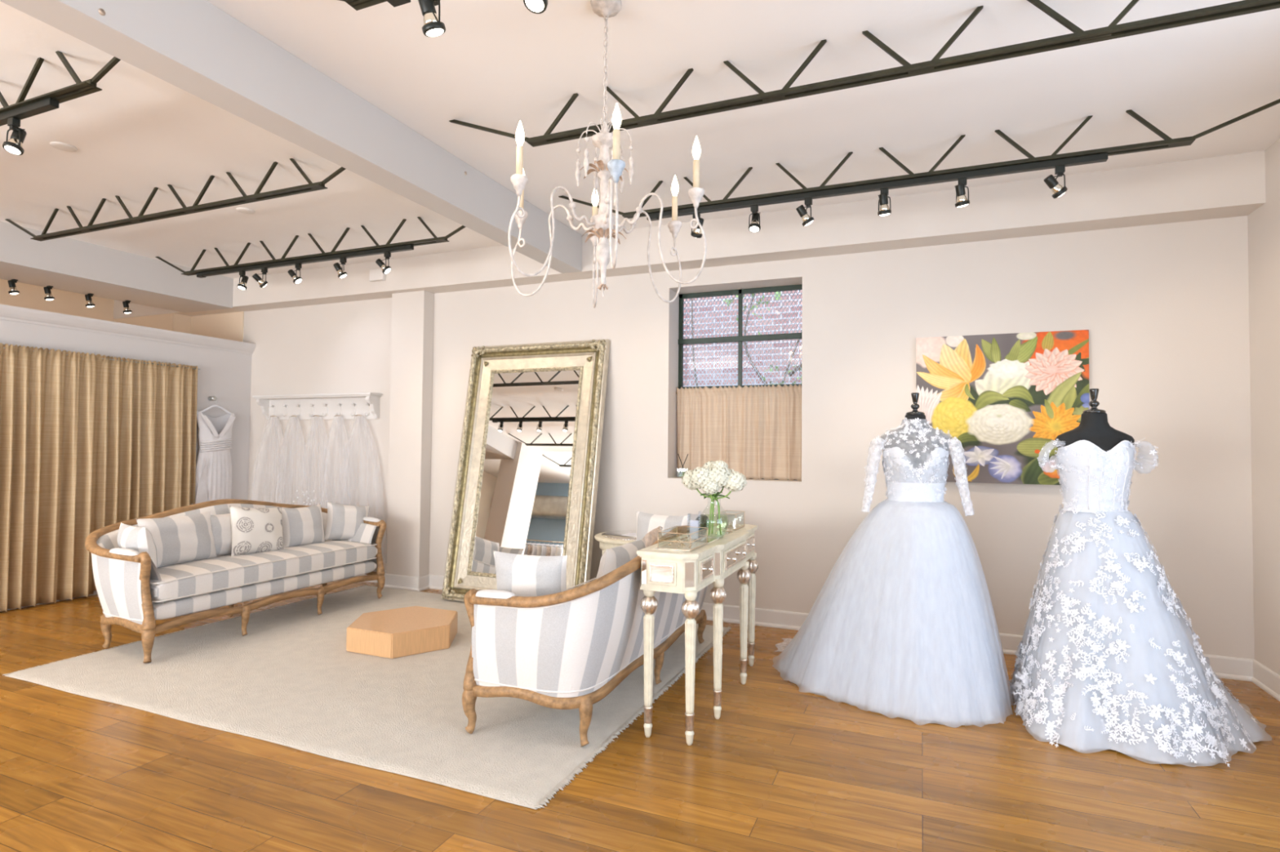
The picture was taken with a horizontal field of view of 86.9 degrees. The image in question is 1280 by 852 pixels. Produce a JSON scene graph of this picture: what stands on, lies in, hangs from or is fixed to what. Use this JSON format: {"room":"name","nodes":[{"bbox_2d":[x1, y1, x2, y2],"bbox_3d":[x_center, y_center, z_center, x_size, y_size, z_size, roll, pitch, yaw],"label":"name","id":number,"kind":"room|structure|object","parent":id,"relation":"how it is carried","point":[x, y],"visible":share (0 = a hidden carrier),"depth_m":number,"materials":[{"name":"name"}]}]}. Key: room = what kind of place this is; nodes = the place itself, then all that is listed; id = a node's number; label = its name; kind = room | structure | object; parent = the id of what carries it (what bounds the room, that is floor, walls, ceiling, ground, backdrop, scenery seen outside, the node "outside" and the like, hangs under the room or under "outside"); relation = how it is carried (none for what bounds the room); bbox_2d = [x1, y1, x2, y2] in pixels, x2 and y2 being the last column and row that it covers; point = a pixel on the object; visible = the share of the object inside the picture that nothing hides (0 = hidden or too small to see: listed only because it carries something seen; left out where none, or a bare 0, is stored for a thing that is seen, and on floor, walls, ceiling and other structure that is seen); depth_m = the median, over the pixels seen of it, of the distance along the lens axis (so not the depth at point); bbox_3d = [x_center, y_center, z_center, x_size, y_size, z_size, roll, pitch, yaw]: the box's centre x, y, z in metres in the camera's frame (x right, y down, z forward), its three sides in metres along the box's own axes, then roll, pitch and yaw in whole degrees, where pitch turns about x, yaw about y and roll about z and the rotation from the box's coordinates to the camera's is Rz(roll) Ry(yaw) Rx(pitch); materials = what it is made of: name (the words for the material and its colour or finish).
{"room":"clothing store","nodes":[
{"label":"clothing store","id":0,"kind":"room"},
{"bbox_2d":[0,279,115,321],"bbox_3d":[-8.189,-0.152,4.006,0.200,3.170,9.485,0,-2,23],"label":"wall","id":1,"kind":"structure","parent":0,"point":[30,296],"depth_m":7.63,"materials":[{"name":"paint"}]},
{"bbox_2d":[0,320,251,500],"bbox_3d":[-5.111,0.326,5.905,0.140,2.380,3.585,0,-2,23],"label":"wall","id":2,"kind":"structure","parent":0,"point":[226,375],"depth_m":7.02,"materials":[{"name":"paint"}]},
{"bbox_2d":[3,346,199,369],"bbox_3d":[-4.970,-0.620,5.858,0.013,0.013,2.350,0,-2,23],"label":"curtain rod","id":3,"kind":"object","parent":2,"relation":"attached to","point":[4,347],"visible":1,"depth_m":6.39,"materials":[{"name":"metal"}]},
{"bbox_2d":[0,342,104,611],"bbox_3d":[-5.134,0.413,5.441,0.125,2.161,1.417,0,-2,23],"label":"curtain","id":4,"kind":"object","parent":3,"relation":"hanging from","point":[50,402],"visible":0.96,"depth_m":5.73,"materials":[{"name":"beige fabric"}]},
{"bbox_2d":[92,355,197,591],"bbox_3d":[-4.711,0.432,6.488,0.110,2.121,0.897,0,-2,23],"label":"curtain","id":5,"kind":"object","parent":3,"relation":"hanging from","point":[146,456],"visible":0.63,"depth_m":6.46,"materials":[{"name":"beige fabric"}]},
{"bbox_2d":[0,304,256,354],"bbox_3d":[-5.078,-0.911,5.931,0.226,0.115,3.585,0,-2,23],"label":"trim","id":6,"kind":"structure","parent":2,"relation":"attached to","point":[7,313],"depth_m":6.26,"materials":[{"name":"paint"}]},
{"bbox_2d":[208,395,216,400],"bbox_3d":[-4.495,-0.290,7.107,0.076,0.056,0.056,0,-2,23],"label":"wall hook","id":7,"kind":"object","parent":2,"relation":"attached to","point":[213,397],"visible":1,"depth_m":7.10,"materials":[{"name":"metal"}]},
{"bbox_2d":[197,397,234,416],"bbox_3d":[-4.468,-0.205,7.126,0.022,0.192,0.410,0,-2,23],"label":"hanger","id":8,"kind":"object","parent":7,"relation":"hanging from","point":[215,405],"visible":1,"depth_m":7.12,"materials":[{"name":"plastic"}]},
{"bbox_2d":[191,411,235,505],"bbox_3d":[-4.504,0.793,7.022,0.122,1.880,0.600,0,-2,23],"label":"dress","id":9,"kind":"object","parent":8,"relation":"hanging from","point":[214,463],"visible":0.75,"depth_m":7.06,"materials":[{"name":"fabric"}]},
{"bbox_2d":[195,459,207,503],"bbox_3d":[-4.492,1.031,6.928,0.020,1.400,0.150,0,-2,23],"label":"dress","id":10,"kind":"object","parent":9,"relation":"hanging from","point":[202,466],"depth_m":6.94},
{"bbox_2d":[115,311,244,342],"bbox_3d":[-5.423,0.138,7.862,1.940,2.860,0.225,0,-2,23],"label":"wall","id":11,"kind":"structure","parent":0,"point":[229,326],"depth_m":7.82,"materials":[{"name":"paint"}]},
{"bbox_2d":[0,221,233,312],"bbox_3d":[-5.738,-1.517,5.229,0.770,0.325,4.946,0,-2,23],"label":"trim","id":12,"kind":"structure","parent":11,"relation":"attached to","point":[63,264],"depth_m":6.32,"materials":[{"name":"paint"}]},
{"bbox_3d":[-5.501,-1.348,6.563,0.040,0.035,2.000,0,-2,23],"label":"track","id":13,"kind":"object","parent":11,"relation":"attached to","visible":0},
{"bbox_2d":[7,279,19,294],"bbox_3d":[-5.681,-1.274,6.134,0.077,0.161,0.081,0,-2,23],"label":"track spotlight","id":14,"kind":"object","parent":13,"relation":"attached to","point":[13,291],"visible":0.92,"depth_m":6.11,"materials":[{"name":"black metal"}]},
{"bbox_2d":[0,0,1279,278],"bbox_3d":[-2.854,-1.802,1.998,11.600,0.120,9.785,0,-2,23],"label":"ceiling","id":15,"kind":"structure","parent":0,"point":[496,64],"depth_m":3.51,"materials":[{"name":"paint"}]},
{"bbox_2d":[0,50,120,113],"bbox_3d":[-3.785,-1.607,3.558,3.926,0.224,0.068,0,-2,23],"label":"joist","id":16,"kind":"object","parent":15,"relation":"attached to","point":[80,89],"visible":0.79,"depth_m":3.06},
{"bbox_2d":[0,97,59,126],"bbox_3d":[-3.876,-1.474,3.592,2.594,0.042,0.042,0,-2,23],"label":"track","id":17,"kind":"object","parent":16,"relation":"attached to","point":[47,104],"visible":1,"depth_m":3.15,"materials":[{"name":"black metal"}]},
{"bbox_2d":[2,116,26,155],"bbox_3d":[-2.977,-1.380,3.223,0.077,0.162,0.090,0,-2,23],"label":"track spotlight","id":18,"kind":"object","parent":17,"relation":"hanging from","point":[14,145],"visible":1,"depth_m":3.21,"materials":[{"name":"black metal"}]},
{"bbox_2d":[49,142,77,151],"bbox_3d":[-3.482,-1.684,4.086,0.130,0.012,0.130,0,-2,23],"label":"cover plate","id":19,"kind":"object","parent":15,"relation":"attached to","point":[59,145],"visible":1,"depth_m":4.07,"materials":[{"name":"paint"}]},
{"bbox_2d":[4,158,345,241],"bbox_3d":[-3.309,-1.570,4.703,3.926,0.224,0.068,0,-2,23],"label":"joist","id":20,"kind":"object","parent":15,"relation":"attached to","point":[311,187],"visible":0.96,"depth_m":4.62,"materials":[{"name":"metal"}]},
{"bbox_2d":[0,0,582,273],"bbox_3d":[-2.298,-1.592,1.629,0.190,0.310,8.945,0,-2,23],"label":"ceiling beam","id":21,"kind":"structure","parent":15,"relation":"attached to","point":[194,46],"depth_m":3.11,"materials":[{"name":"paint"}]},
{"bbox_2d":[155,217,465,275],"bbox_3d":[-2.863,-1.536,5.773,3.926,0.224,0.068,0,-2,23],"label":"joist","id":22,"kind":"object","parent":15,"relation":"attached to","point":[442,239],"visible":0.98,"depth_m":5.68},
{"bbox_2d":[196,244,413,278],"bbox_3d":[-2.949,-1.403,5.804,2.504,0.042,0.042,0,-2,23],"label":"track","id":23,"kind":"object","parent":22,"relation":"attached to","point":[406,247],"visible":1,"depth_m":5.73,"materials":[{"name":"black metal"}]},
{"bbox_2d":[236,271,248,289],"bbox_3d":[-3.562,-1.306,6.068,0.076,0.163,0.093,0,-2,23],"label":"track spotlight","id":24,"kind":"object","parent":23,"relation":"hanging from","point":[242,285],"visible":1,"depth_m":6.05,"materials":[{"name":"black metal"}]},
{"bbox_2d":[252,267,267,288],"bbox_3d":[-3.334,-1.301,5.929,0.124,0.176,0.077,2,-2,-39],"label":"track spotlight","id":25,"kind":"object","parent":23,"relation":"hanging from","point":[262,283],"visible":1,"depth_m":5.92,"materials":[{"name":"black metal"}]},
{"bbox_2d":[287,263,302,284],"bbox_3d":[-2.957,-1.302,5.797,0.118,0.173,0.077,0,-2,9],"label":"track spotlight","id":26,"kind":"object","parent":23,"relation":"hanging from","point":[296,280],"visible":1,"depth_m":5.78,"materials":[{"name":"black metal"}]},
{"bbox_2d":[333,257,347,278],"bbox_3d":[-2.478,-1.306,5.590,0.108,0.169,0.076,1,-2,-21],"label":"track spotlight","id":27,"kind":"object","parent":23,"relation":"hanging from","point":[341,273],"visible":1,"depth_m":5.58,"materials":[{"name":"black metal"}]},
{"bbox_2d":[375,252,391,274],"bbox_3d":[-2.055,-1.304,5.420,0.121,0.174,0.077,0,-2,8],"label":"track spotlight","id":28,"kind":"object","parent":23,"relation":"hanging from","point":[386,269],"visible":1,"depth_m":5.40,"materials":[{"name":"black metal"}]},
{"bbox_2d":[337,0,386,10],"bbox_3d":[0.428,-1.615,1.802,4.196,0.225,0.068,0,-2,23],"label":"joist","id":29,"kind":"object","parent":15,"relation":"attached to","point":[357,5],"visible":1,"depth_m":2.40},
{"bbox_2d":[386,0,410,7],"bbox_3d":[0.241,-1.482,1.877,2.394,0.042,0.042,0,-2,23],"label":"track","id":30,"kind":"object","parent":29,"relation":"attached to","point":[394,3],"visible":1,"depth_m":2.33,"materials":[{"name":"black metal"}]},
{"bbox_2d":[417,0,445,36],"bbox_3d":[-0.691,-1.385,2.251,0.078,0.163,0.093,0,-2,23],"label":"track spotlight","id":31,"kind":"object","parent":30,"relation":"hanging from","point":[433,26],"visible":1,"depth_m":2.23,"materials":[{"name":"black metal"}]},
{"bbox_2d":[523,0,547,13],"bbox_3d":[-0.322,-1.385,2.119,0.077,0.162,0.093,0,-2,23],"label":"track spotlight","id":32,"kind":"object","parent":30,"relation":"hanging from","point":[536,6],"visible":1,"depth_m":2.11,"materials":[{"name":"black metal"}]},
{"bbox_2d":[507,0,706,307],"bbox_3d":[-0.141,-1.106,2.696,0.842,1.180,0.742,0,-2,23],"label":"chandelier","id":33,"kind":"object","parent":15,"relation":"hanging from","point":[602,224],"visible":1,"depth_m":2.66,"materials":[{"name":"white metal"}]},
{"bbox_2d":[511,120,528,196],"bbox_3d":[-0.436,-0.971,2.450,0.064,0.279,0.064,0,-2,23],"label":"candle","id":34,"kind":"object","parent":33,"relation":"on","point":[519,180],"depth_m":2.44,"materials":[{"name":"beige wax"}]},
{"bbox_2d":[513,170,528,229],"bbox_3d":[-0.498,-0.961,2.825,0.064,0.279,0.064,0,-2,23],"label":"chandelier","id":35,"kind":"object","parent":33,"relation":"on","point":[520,222],"depth_m":2.81,"materials":[{"name":"beige wax"}]},
{"bbox_2d":[587,189,599,246],"bbox_3d":[-0.204,-0.951,3.066,0.064,0.279,0.064,0,-2,23],"label":"candle","id":36,"kind":"object","parent":33,"relation":"on","point":[594,197],"depth_m":3.06,"materials":[{"name":"beige wax"}]},
{"bbox_2d":[607,102,625,182],"bbox_3d":[-0.081,-0.971,2.317,0.064,0.279,0.064,0,-2,23],"label":"candle","id":37,"kind":"object","parent":33,"relation":"on","point":[615,166],"depth_m":2.31,"materials":[{"name":"beige wax"}]},
{"bbox_2d":[667,175,681,239],"bbox_3d":[0.151,-0.951,2.932,0.064,0.279,0.064,0,-2,23],"label":"candle","id":38,"kind":"object","parent":33,"relation":"on","point":[674,225],"depth_m":2.92,"materials":[{"name":"beige wax"}]},
{"bbox_2d":[688,135,704,208],"bbox_3d":[0.213,-0.961,2.558,0.064,0.279,0.064,0,-2,23],"label":"candle","id":39,"kind":"object","parent":33,"relation":"on","point":[695,193],"depth_m":2.55,"materials":[{"name":"beige wax"}]},
{"bbox_2d":[448,0,1279,146],"bbox_3d":[0.890,-1.580,2.910,4.196,0.225,0.068,0,-2,23],"label":"joist","id":40,"kind":"object","parent":15,"relation":"attached to","point":[1079,37],"visible":0.98,"depth_m":2.80,"materials":[{"name":"metal"}]},
{"bbox_2d":[558,98,1279,218],"bbox_3d":[1.355,-1.544,4.026,4.196,0.225,0.068,0,-2,23],"label":"joist","id":41,"kind":"object","parent":15,"relation":"attached to","point":[1168,142],"visible":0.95,"depth_m":3.79,"materials":[{"name":"metal"}]},
{"bbox_2d":[646,152,1107,221],"bbox_3d":[1.257,-1.411,4.062,2.609,0.042,0.042,0,-2,23],"label":"track","id":42,"kind":"object","parent":41,"relation":"attached to","point":[1100,157],"visible":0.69,"depth_m":3.95,"materials":[{"name":"black metal"}]},
{"bbox_2d":[690,212,703,238],"bbox_3d":[0.380,-1.310,4.406,0.076,0.171,0.115,1,-2,-23],"label":"track spotlight","id":43,"kind":"object","parent":42,"relation":"hanging from","point":[696,233],"visible":0.65,"depth_m":4.39,"materials":[{"name":"black metal"}]},
{"bbox_2d":[748,204,760,232],"bbox_3d":[0.729,-1.314,4.291,0.076,0.163,0.093,0,-2,23],"label":"track spotlight","id":44,"kind":"object","parent":42,"relation":"hanging from","point":[755,227],"visible":1,"depth_m":4.27,"materials":[{"name":"black metal"}]},
{"bbox_2d":[795,197,813,226],"bbox_3d":[1.013,-1.312,4.145,0.112,0.170,0.076,1,-2,-19],"label":"track spotlight","id":45,"kind":"object","parent":42,"relation":"hanging from","point":[806,220],"visible":1,"depth_m":4.13,"materials":[{"name":"black metal"}]},
{"bbox_2d":[877,187,891,216],"bbox_3d":[1.438,-1.317,3.978,0.077,0.161,0.086,0,-2,23],"label":"track spotlight","id":46,"kind":"object","parent":42,"relation":"hanging from","point":[884,210],"visible":1,"depth_m":3.96,"materials":[{"name":"black metal"}]},
{"bbox_2d":[955,177,969,207],"bbox_3d":[1.819,-1.317,3.816,0.078,0.162,0.091,0,-2,23],"label":"track spotlight","id":47,"kind":"object","parent":42,"relation":"hanging from","point":[962,201],"visible":1,"depth_m":3.80,"materials":[{"name":"black metal"}]},
{"bbox_2d":[1044,164,1067,199],"bbox_3d":[2.232,-1.312,3.638,0.120,0.174,0.076,1,-2,-6],"label":"track spotlight","id":48,"kind":"object","parent":42,"relation":"hanging from","point":[1057,189],"visible":1,"depth_m":3.62,"materials":[{"name":"black metal"}]},
{"bbox_2d":[0,578,1279,851],"bbox_3d":[-2.940,1.482,1.777,11.600,0.120,9.505,0,-2,23],"label":"floor","id":49,"kind":"structure","parent":0,"point":[785,766],"depth_m":2.78,"materials":[{"name":"brown wood"}]},
{"bbox_2d":[3,585,731,809],"bbox_3d":[-1.530,1.506,4.594,3.688,0.014,2.836,0,-2,23],"label":"area rug","id":50,"kind":"object","parent":49,"relation":"on","point":[292,681],"visible":0.68,"depth_m":3.68,"materials":[{"name":"carpet"}]},
{"bbox_2d":[84,498,386,663],"bbox_3d":[-3.003,1.045,5.245,0.781,0.922,2.150,0,-2,23],"label":"sofa","id":51,"kind":"object","parent":50,"relation":"on","point":[134,593],"visible":0.84,"depth_m":4.72,"materials":[{"name":"fabric"}]},
{"bbox_2d":[116,522,157,567],"bbox_3d":[-3.310,0.810,4.445,0.401,0.325,0.171,-1,-2,34],"label":"throw pillow","id":52,"kind":"object","parent":51,"relation":"on","point":[140,540],"visible":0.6,"depth_m":4.35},
{"bbox_2d":[136,511,217,568],"bbox_3d":[-3.274,0.807,4.801,0.189,0.351,0.582,0,-2,17],"label":"throw pillow","id":53,"kind":"object","parent":51,"relation":"on","point":[179,540],"visible":0.87,"depth_m":4.75,"materials":[{"name":"fabric"}]},
{"bbox_2d":[209,513,231,555],"bbox_3d":[-3.173,0.826,5.155,0.165,0.326,0.443,0,-2,16],"label":"pillow","id":54,"kind":"object","parent":51,"relation":"on","point":[221,523],"visible":0.46,"depth_m":5.08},
{"bbox_2d":[229,506,283,556],"bbox_3d":[-2.994,0.818,5.292,0.200,0.415,0.469,0,-2,29],"label":"patterned pillow","id":55,"kind":"object","parent":51,"relation":"on","point":[253,530],"visible":0.97,"depth_m":5.21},
{"bbox_2d":[281,504,324,547],"bbox_3d":[-2.853,0.849,5.717,0.191,0.338,0.400,0,-2,27],"label":"throw pillow","id":56,"kind":"object","parent":51,"relation":"on","point":[300,526],"visible":0.88,"depth_m":5.64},
{"bbox_2d":[324,502,368,539],"bbox_3d":[-2.646,0.869,6.102,0.185,0.383,0.440,-1,-2,39],"label":"throw pillow","id":57,"kind":"object","parent":51,"relation":"on","point":[343,522],"visible":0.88,"depth_m":6.01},
{"bbox_2d":[346,605,457,658],"bbox_3d":[-1.641,1.424,4.713,0.764,0.158,0.667,0,-2,23],"label":"plinth","id":58,"kind":"object","parent":50,"relation":"on","point":[392,633],"visible":1,"depth_m":4.49,"materials":[{"name":"brown wood"}]},
{"bbox_2d":[441,339,610,601],"bbox_3d":[-1.010,0.391,5.899,1.417,2.298,0.459,0,-2,23],"label":"floor mirror","id":59,"kind":"object","parent":50,"relation":"on","point":[526,482],"visible":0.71,"depth_m":5.92,"materials":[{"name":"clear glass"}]},
{"bbox_2d":[462,525,707,746],"bbox_3d":[-0.108,1.039,4.011,0.781,0.922,2.150,0,-2,23],"label":"sofa","id":60,"kind":"object","parent":50,"relation":"on","point":[570,649],"visible":0.67,"depth_m":3.12,"materials":[{"name":"fabric"}]},
{"bbox_2d":[493,551,567,596],"bbox_3d":[-0.550,0.806,3.429,0.421,0.331,0.167,0,-2,17],"label":"throw pillow","id":61,"kind":"object","parent":60,"relation":"on","point":[522,575],"visible":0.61,"depth_m":3.36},
{"bbox_2d":[596,537,645,578],"bbox_3d":[-0.110,0.826,3.855,0.185,0.322,0.505,0,-2,19],"label":"throw pillow","id":62,"kind":"object","parent":60,"relation":"on","point":[612,558],"visible":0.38,"depth_m":3.68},
{"bbox_2d":[643,526,662,547],"bbox_3d":[0.059,0.828,4.335,0.155,0.348,0.388,0,-2,9],"label":"lumbar pillow","id":63,"kind":"object","parent":60,"relation":"on","point":[651,537],"visible":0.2,"depth_m":4.18,"materials":[{"name":"fabric"}]},
{"bbox_2d":[635,511,688,541],"bbox_3d":[0.149,0.809,4.718,0.460,0.400,0.164,-1,-3,38],"label":"throw pillow","id":64,"kind":"object","parent":60,"relation":"on","point":[646,522],"visible":0.34,"depth_m":4.70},
{"bbox_2d":[594,529,636,555],"bbox_3d":[-0.007,1.196,5.254,0.700,0.702,0.700,0,-2,23],"label":"side table","id":65,"kind":"object","parent":50,"relation":"on","point":[608,540],"visible":0.17,"depth_m":5.10,"materials":[{"name":"beige paint"}]},
{"bbox_2d":[636,522,758,746],"bbox_3d":[0.396,1.062,3.779,0.347,0.895,1.336,0,-2,23],"label":"console table","id":66,"kind":"object","parent":49,"relation":"on","point":[687,573],"visible":0.99,"depth_m":3.27,"materials":[{"name":"beige paint"}]},
{"bbox_2d":[641,560,646,584],"bbox_3d":[0.020,0.699,3.240,0.022,0.115,0.004,0,-2,23],"label":"mirror","id":67,"kind":"object","parent":66,"relation":"on","point":[643,562],"depth_m":3.24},
{"bbox_2d":[657,525,707,551],"bbox_3d":[0.217,0.561,3.384,0.167,0.083,0.277,0,-2,23],"label":"jewelry box","id":68,"kind":"object","parent":66,"relation":"on","point":[676,544],"visible":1,"depth_m":3.35,"materials":[{"name":"glass"}]},
{"bbox_2d":[684,562,693,587],"bbox_3d":[0.232,0.699,3.177,0.046,0.115,0.003,1,-2,-19],"label":"mirror","id":69,"kind":"object","parent":66,"relation":"on","point":[689,566],"depth_m":3.18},
{"bbox_2d":[689,520,698,538],"bbox_3d":[0.286,0.528,3.571,0.070,0.160,0.040,0,-2,23],"label":"acrylic holder","id":70,"kind":"object","parent":66,"relation":"on","point":[694,523],"visible":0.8,"depth_m":3.56,"materials":[{"name":"plastic"}]},
{"bbox_2d":[653,524,742,551],"bbox_3d":[0.375,0.618,3.802,0.185,0.001,1.200,0,-2,23],"label":"tray","id":71,"kind":"object","parent":66,"relation":"on","point":[725,533],"depth_m":3.73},
{"bbox_2d":[695,515,709,535],"bbox_3d":[0.349,0.559,3.825,0.088,0.115,0.027,0,-2,12],"label":"plaque","id":72,"kind":"object","parent":66,"relation":"on","point":[704,521],"visible":0.74,"depth_m":3.82,"materials":[{"name":"glass"}]},
{"bbox_2d":[700,492,729,537],"bbox_3d":[0.410,0.491,3.738,0.164,0.246,0.166,0,-2,23],"label":"glass vase","id":73,"kind":"object","parent":66,"relation":"on","point":[717,495],"visible":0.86,"depth_m":3.73,"materials":[{"name":"glass"}]},
{"bbox_2d":[688,466,714,533],"bbox_3d":[0.346,0.410,3.703,0.152,0.376,0.142,1,-2,-8],"label":"hydrangea","id":74,"kind":"object","parent":73,"relation":"in","point":[701,474],"visible":0.81,"depth_m":3.66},
{"bbox_2d":[681,470,721,535],"bbox_3d":[0.338,0.421,3.744,0.224,0.356,0.132,0,-2,23],"label":"hydrangea","id":75,"kind":"object","parent":73,"relation":"in","point":[686,480],"visible":0.59,"depth_m":3.73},
{"bbox_2d":[701,478,720,533],"bbox_3d":[0.394,0.441,3.698,0.106,0.316,0.160,0,-2,23],"label":"hydrangea","id":76,"kind":"object","parent":73,"relation":"in","point":[710,487],"visible":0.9,"depth_m":3.64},
{"bbox_2d":[708,460,728,535],"bbox_3d":[0.436,0.393,3.717,0.090,0.412,0.094,2,-2,-44],"label":"hydrangea","id":77,"kind":"object","parent":73,"relation":"in","point":[718,463],"visible":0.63,"depth_m":3.70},
{"bbox_2d":[708,466,731,528],"bbox_3d":[0.429,0.407,3.697,0.147,0.383,0.144,0,-2,23],"label":"hydrangea","id":78,"kind":"object","parent":73,"relation":"in","point":[720,475],"visible":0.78,"depth_m":3.65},
{"bbox_2d":[711,471,746,517],"bbox_3d":[0.482,0.423,3.707,0.206,0.353,0.129,0,-2,23],"label":"hydrangea","id":79,"kind":"object","parent":73,"relation":"in","point":[735,481],"visible":0.82,"depth_m":3.66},
{"bbox_2d":[714,552,719,575],"bbox_3d":[0.397,0.709,3.471,0.030,0.115,0.003,1,-2,-29],"label":"mirror","id":80,"kind":"object","parent":66,"relation":"on","point":[717,555],"depth_m":3.47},
{"bbox_2d":[715,510,744,530],"bbox_3d":[0.560,0.580,4.175,0.122,0.096,0.212,0,-2,23],"label":"jewelry box","id":81,"kind":"object","parent":66,"relation":"on","point":[726,526],"visible":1,"depth_m":4.13,"materials":[{"name":"glass"}]},
{"bbox_2d":[884,392,947,469],"bbox_3d":[1.605,0.664,3.938,0.329,1.716,0.329,2,-2,-39],"label":"dress form","id":82,"kind":"object","parent":49,"relation":"on","point":[914,414],"visible":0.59,"depth_m":3.91,"materials":[{"name":"black fabric"}]},
{"bbox_2d":[775,417,1002,722],"bbox_3d":[1.468,0.738,4.100,1.351,1.575,1.331,0,-2,16],"label":"gown","id":83,"kind":"object","parent":82,"relation":"on","point":[900,628],"visible":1,"depth_m":3.70,"materials":[{"name":"fabric"}]},
{"bbox_2d":[1055,388,1134,452],"bbox_3d":[2.395,0.661,3.555,0.329,1.716,0.329,1,-2,-28],"label":"dress form","id":84,"kind":"object","parent":49,"relation":"on","point":[1094,427],"visible":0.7,"depth_m":3.53,"materials":[{"name":"black fabric"}]},
{"bbox_2d":[1008,438,1264,767],"bbox_3d":[2.596,0.796,3.578,1.137,1.465,1.354,0,-2,28],"label":"gown","id":85,"kind":"object","parent":84,"relation":"on","point":[1109,662],"visible":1,"depth_m":3.28,"materials":[{"name":"white fabric"}]},
{"bbox_2d":[243,215,1254,659],"bbox_3d":[-1.039,-0.017,6.346,11.600,3.170,0.340,0,-2,23],"label":"wall","id":86,"kind":"structure","parent":0,"point":[1164,308],"depth_m":5.05,"materials":[{"name":"paint"}]},
{"bbox_2d":[252,392,382,420],"bbox_3d":[-3.392,-0.199,7.056,1.660,0.257,0.170,0,-2,23],"label":"shelf","id":87,"kind":"object","parent":86,"relation":"attached to","point":[326,406],"visible":0.98,"depth_m":7.07,"materials":[{"name":"paint"}]},
{"bbox_2d":[383,573,420,591],"bbox_3d":[-2.278,1.494,6.460,0.420,0.130,0.024,0,-2,23],"label":"baseboard","id":88,"kind":"structure","parent":86,"relation":"attached to","point":[392,581],"depth_m":6.46,"materials":[{"name":"paint"}]},
{"bbox_2d":[386,290,434,577],"bbox_3d":[-2.234,0.133,6.577,0.395,2.860,0.145,0,-2,23],"label":"column","id":89,"kind":"structure","parent":86,"relation":"attached to","point":[408,532],"depth_m":6.51,"materials":[{"name":"paint"}]},
{"bbox_2d":[417,574,429,591],"bbox_3d":[-2.058,1.496,6.449,0.024,0.130,0.165,0,-2,23],"label":"baseboard","id":90,"kind":"structure","parent":86,"relation":"attached to","point":[424,580],"depth_m":6.44,"materials":[{"name":"paint"}]},
{"bbox_2d":[113,151,1265,319],"bbox_3d":[-1.381,-1.455,6.220,11.070,0.310,0.240,0,-2,23],"label":"ceiling beam","id":91,"kind":"structure","parent":86,"relation":"attached to","point":[1233,185],"depth_m":4.89,"materials":[{"name":"paint"}]},
{"bbox_2d":[368,268,385,281],"bbox_3d":[-2.544,-1.462,6.551,0.170,0.110,0.045,0,-2,23],"label":"alarm box","id":92,"kind":"object","parent":91,"relation":"attached to","point":[375,275],"visible":0.81,"depth_m":6.53,"materials":[{"name":"white plastic"}]},
{"bbox_2d":[677,284,802,479],"bbox_3d":[0.841,-0.355,5.663,1.097,1.588,0.045,0,-2,23],"label":"window","id":93,"kind":"structure","parent":86,"relation":"in","point":[740,338],"depth_m":5.68,"materials":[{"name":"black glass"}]},
{"bbox_2d":[683,289,802,386],"bbox_3d":[0.880,-0.353,5.756,1.103,1.592,0.008,0,-2,23],"label":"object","id":94,"kind":"object","parent":86,"relation":"attached to","point":[799,290],"visible":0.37,"depth_m":5.77,"materials":[{"name":"metal"}]},
{"bbox_2d":[429,574,1253,681],"bbox_3d":[0.849,1.493,5.313,6.265,0.130,0.024,0,-2,23],"label":"baseboard","id":95,"kind":"structure","parent":86,"relation":"attached to","point":[1226,667],"depth_m":5.12,"materials":[{"name":"paint"}]},
{"bbox_2d":[915,329,1089,484],"bbox_3d":[2.480,-0.120,4.673,1.055,1.030,0.043,0,-2,23],"label":"floral painting","id":96,"kind":"object","parent":86,"relation":"attached to","point":[1003,397],"visible":0.84,"depth_m":4.64,"materials":[{"name":"paint"}]},
{"bbox_3d":[0.816,-0.285,5.603,1.097,0.011,0.011,0,-2,23],"label":"curtain rod","id":97,"kind":"object","parent":86,"relation":"attached to","visible":0},
{"bbox_2d":[676,384,801,480],"bbox_3d":[0.812,0.052,5.586,1.080,0.776,0.043,0,-2,23],"label":"cafe curtain","id":98,"kind":"object","parent":97,"relation":"hanging from","point":[756,431],"visible":0.92,"depth_m":5.56,"materials":[{"name":"fabric"}]},
{"bbox_2d":[1247,137,1279,675],"bbox_3d":[2.075,-0.173,-0.271,0.300,3.170,9.485,0,-2,23],"label":"wall","id":99,"kind":"structure","parent":0,"point":[1264,223],"depth_m":3.96,"materials":[{"name":"paint"}]},
{"bbox_2d":[1251,659,1279,701],"bbox_3d":[1.968,1.351,-0.113,0.024,0.130,9.185,0,-2,23],"label":"baseboard","id":100,"kind":"structure","parent":99,"relation":"attached to","point":[1264,677],"depth_m":3.94,"materials":[{"name":"paint"}]},
{"label":"outside","id":101,"kind":"structure","parent":0,"visible":0},
{"bbox_3d":[1.527,1.889,8.855,14.000,0.150,6.375,0,-2,23],"label":"floor","id":102,"kind":"structure","parent":101,"visible":0},
{"bbox_2d":[683,289,802,386],"bbox_3d":[1.365,-1.700,8.482,10.000,7.300,0.200,0,-2,23],"label":"wall","id":103,"kind":"structure","parent":102,"relation":"on","point":[801,291],"depth_m":8.38,"materials":[{"name":"brick"}]},
{"bbox_2d":[690,291,802,386],"bbox_3d":[1.576,-0.036,7.090,2.269,3.605,1.960,0,-2,23],"label":"tree","id":104,"kind":"object","parent":102,"relation":"on","point":[776,293],"visible":0.09,"depth_m":7.35,"materials":[{"name":"green plant"}]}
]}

